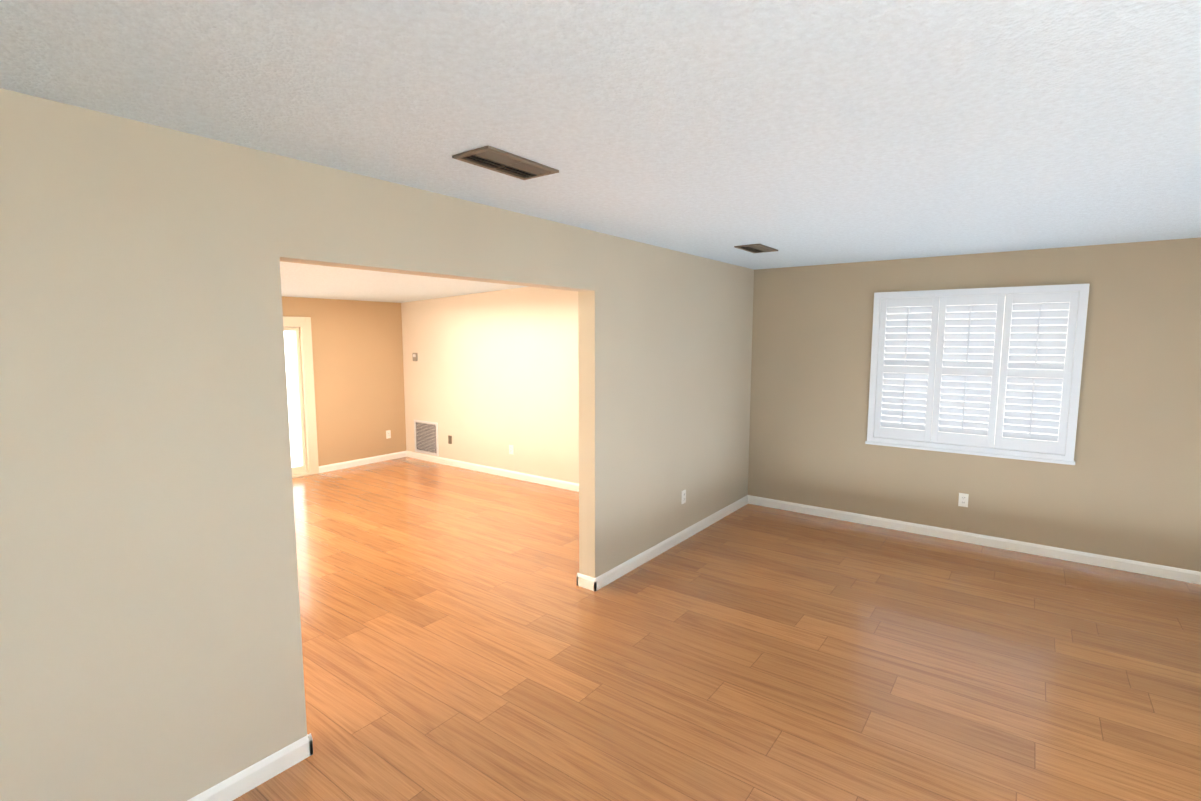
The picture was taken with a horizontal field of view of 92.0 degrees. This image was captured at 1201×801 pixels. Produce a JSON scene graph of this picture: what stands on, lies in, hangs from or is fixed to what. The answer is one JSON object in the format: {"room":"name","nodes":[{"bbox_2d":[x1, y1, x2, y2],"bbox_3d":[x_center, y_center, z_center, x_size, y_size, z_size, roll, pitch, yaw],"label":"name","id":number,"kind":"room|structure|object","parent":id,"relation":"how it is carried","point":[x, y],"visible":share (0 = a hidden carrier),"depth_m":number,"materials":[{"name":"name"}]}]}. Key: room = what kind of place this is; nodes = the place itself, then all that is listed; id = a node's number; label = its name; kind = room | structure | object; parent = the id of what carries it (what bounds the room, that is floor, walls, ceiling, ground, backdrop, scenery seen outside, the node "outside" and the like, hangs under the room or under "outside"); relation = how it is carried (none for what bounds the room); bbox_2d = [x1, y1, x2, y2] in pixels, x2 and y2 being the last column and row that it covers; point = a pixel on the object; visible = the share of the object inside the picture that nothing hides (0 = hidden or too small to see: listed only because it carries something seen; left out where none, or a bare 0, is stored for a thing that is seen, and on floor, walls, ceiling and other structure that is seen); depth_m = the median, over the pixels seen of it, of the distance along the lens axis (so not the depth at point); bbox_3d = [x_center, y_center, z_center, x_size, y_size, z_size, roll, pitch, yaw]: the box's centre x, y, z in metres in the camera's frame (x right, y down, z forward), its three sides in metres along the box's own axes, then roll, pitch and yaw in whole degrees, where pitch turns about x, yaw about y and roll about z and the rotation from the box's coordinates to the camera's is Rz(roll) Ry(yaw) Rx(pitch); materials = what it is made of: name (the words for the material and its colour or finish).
{"room":"empty living room","nodes":[
{"label":"empty living room","id":0,"kind":"room"},
{"bbox_2d":[282,296,405,465],"bbox_3d":[-4.662,-0.139,6.190,0.150,2.440,5.800,5,8,36],"label":"wall","id":1,"kind":"structure","parent":0,"point":[357,350],"depth_m":7.86,"materials":[{"name":"paint"}]},
{"bbox_2d":[283,322,313,477],"bbox_3d":[-4.150,0.041,6.867,0.148,1.937,1.354,5,8,36],"label":"patio door","id":2,"kind":"structure","parent":1,"relation":"in","point":[297,374],"depth_m":7.31,"materials":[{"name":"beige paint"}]},
{"bbox_2d":[283,316,318,473],"bbox_3d":[-4.098,0.011,6.825,0.016,2.005,1.490,5,8,36],"label":"door frame","id":3,"kind":"structure","parent":1,"relation":"attached to","point":[307,320],"depth_m":7.37,"materials":[{"name":"beige paint"}]},
{"bbox_2d":[319,451,406,472],"bbox_3d":[-3.275,0.845,8.029,0.014,0.088,1.300,5,8,36],"label":"baseboard","id":4,"kind":"structure","parent":1,"relation":"attached to","point":[331,467],"depth_m":8.00,"materials":[{"name":"white wood"}]},
{"bbox_2d":[386,430,390,438],"bbox_3d":[-3.037,0.486,8.314,0.009,0.115,0.070,5,8,36],"label":"outlet","id":5,"kind":"object","parent":1,"relation":"attached to","point":[388,433],"visible":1,"depth_m":8.31,"materials":[{"name":"white plastic"}]},
{"bbox_2d":[0,88,753,800],"bbox_3d":[-0.617,0.181,3.258,0.140,2.440,7.110,5,8,36],"label":"wall","id":6,"kind":"structure","parent":0,"point":[150,634],"depth_m":2.05,"materials":[{"name":"beige paint"}]},
{"bbox_2d":[187,733,312,800],"bbox_3d":[-1.905,1.548,1.558,0.034,0.088,2.264,5,8,36],"label":"baseboard","id":7,"kind":"structure","parent":6,"relation":"attached to","point":[237,785],"depth_m":2.28,"materials":[{"name":"white wood"}]},
{"bbox_2d":[577,573,586,586],"bbox_3d":[0.417,1.187,4.892,0.014,0.088,1.944,5,8,36],"label":"baseboard","id":8,"kind":"structure","parent":6,"relation":"attached to","point":[581,579],"depth_m":4.09,"materials":[{"name":"white wood"}]},
{"bbox_2d":[587,495,750,590],"bbox_3d":[0.748,1.165,5.093,0.034,0.088,2.664,5,8,36],"label":"baseboard","id":9,"kind":"structure","parent":6,"relation":"attached to","point":[594,584],"depth_m":4.72,"materials":[{"name":"white wood"}]},
{"bbox_2d":[681,490,685,503],"bbox_3d":[0.719,0.832,5.005,0.009,0.115,0.070,5,8,36],"label":"outlet","id":10,"kind":"object","parent":6,"relation":"attached to","point":[683,499],"visible":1,"depth_m":5.00,"materials":[{"name":"white plastic"}]},
{"bbox_2d":[280,261,528,302],"bbox_3d":[-2.689,-1.141,4.695,5.060,0.282,6.050,5,8,36],"label":"ceiling","id":11,"kind":"structure","parent":0,"point":[311,281],"depth_m":6.31,"materials":[{"name":"paint"}]},
{"bbox_2d":[401,287,578,483],"bbox_3d":[-0.935,-0.238,7.116,5.010,2.440,0.150,5,8,36],"label":"wall","id":12,"kind":"structure","parent":0,"point":[490,377],"depth_m":7.27,"materials":[{"name":"paint"}]},
{"bbox_2d":[412,353,417,360],"bbox_3d":[-2.635,-0.617,8.239,0.090,0.120,0.026,5,8,36],"label":"light switch","id":13,"kind":"object","parent":12,"relation":"attached to","point":[415,356],"visible":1,"depth_m":8.22,"materials":[{"name":"beige plastic"}]},
{"bbox_2d":[414,420,438,455],"bbox_3d":[-2.483,0.527,8.258,0.530,0.470,0.012,5,8,36],"label":"air vent","id":14,"kind":"object","parent":12,"relation":"in","point":[426,437],"visible":0.98,"depth_m":8.26,"materials":[{"name":"white metal"}]},
{"bbox_2d":[448,435,451,443],"bbox_3d":[-2.061,0.537,7.944,0.070,0.115,0.009,5,8,36],"label":"jack","id":15,"kind":"object","parent":12,"relation":"attached to","point":[449,439],"visible":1,"depth_m":7.94,"materials":[{"name":"brown plastic"}]},
{"bbox_2d":[407,451,578,491],"bbox_3d":[-0.924,0.943,7.133,4.860,0.088,0.014,5,8,36],"label":"baseboard","id":16,"kind":"structure","parent":12,"relation":"attached to","point":[481,468],"depth_m":7.41,"materials":[{"name":"white wood"}]},
{"bbox_2d":[509,445,512,453],"bbox_3d":[-1.115,0.613,7.243,0.070,0.115,0.009,5,8,36],"label":"outlet","id":17,"kind":"object","parent":12,"relation":"attached to","point":[510,449],"visible":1,"depth_m":7.24,"materials":[{"name":"white plastic"}]},
{"bbox_2d":[0,0,1200,269],"bbox_3d":[1.392,-0.919,1.725,5.040,0.080,7.360,5,8,36],"label":"ceiling","id":18,"kind":"structure","parent":0,"point":[806,132],"depth_m":1.71,"materials":[{"name":"paint"}]},
{"bbox_2d":[452,145,558,179],"bbox_3d":[-0.368,-0.936,2.304,0.200,0.014,0.390,5,8,36],"label":"ceiling vent","id":19,"kind":"object","parent":18,"relation":"in","point":[500,161],"visible":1,"depth_m":2.28,"materials":[{"name":"brown metal"}]},
{"bbox_2d":[734,244,777,252],"bbox_3d":[1.207,-1.172,4.485,0.200,0.014,0.390,5,8,36],"label":"ceiling vent","id":20,"kind":"object","parent":18,"relation":"in","point":[756,248],"visible":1,"depth_m":4.45,"materials":[{"name":"brown metal"}]},
{"bbox_2d":[233,457,1200,800],"bbox_3d":[-0.458,1.386,3.740,10.100,0.060,6.760,5,8,36],"label":"floor","id":21,"kind":"structure","parent":0,"point":[463,637],"depth_m":3.15,"materials":[{"name":"brown wood"}]},
{"bbox_2d":[748,237,1200,571],"bbox_3d":[3.497,0.025,4.709,4.990,2.440,0.150,5,8,36],"label":"wall","id":22,"kind":"structure","parent":0,"point":[1127,485],"depth_m":4.70,"materials":[{"name":"beige paint"}]},
{"bbox_2d":[958,493,968,506],"bbox_3d":[3.116,0.855,4.984,0.070,0.115,0.009,5,8,36],"label":"outlet","id":23,"kind":"object","parent":22,"relation":"attached to","point":[963,500],"visible":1,"depth_m":4.98,"materials":[{"name":"white plastic"}]},
{"bbox_2d":[751,496,1200,583],"bbox_3d":[3.428,1.200,4.786,4.660,0.088,0.014,5,8,36],"label":"baseboard","id":24,"kind":"structure","parent":22,"relation":"attached to","point":[1179,574],"depth_m":4.86,"materials":[{"name":"white wood"}]},
{"bbox_3d":[3.148,-0.255,4.974,1.438,1.318,0.033,5,8,36],"label":"window","id":25,"kind":"structure","parent":0,"visible":0},
{"bbox_2d":[881,296,1069,444],"bbox_3d":[3.163,-0.257,4.992,1.438,1.318,0.010,5,8,36],"label":"window","id":26,"kind":"structure","parent":25,"relation":"attached to","point":[976,375],"depth_m":4.95,"materials":[{"name":"white glass"}]},
{"bbox_2d":[865,284,1089,464],"bbox_3d":[3.074,-0.238,4.875,1.510,1.382,0.062,5,8,36],"label":"window shutters","id":27,"kind":"object","parent":26,"relation":"attached to","point":[963,323],"visible":1,"depth_m":4.81,"materials":[{"name":"white wood"}]}
]}

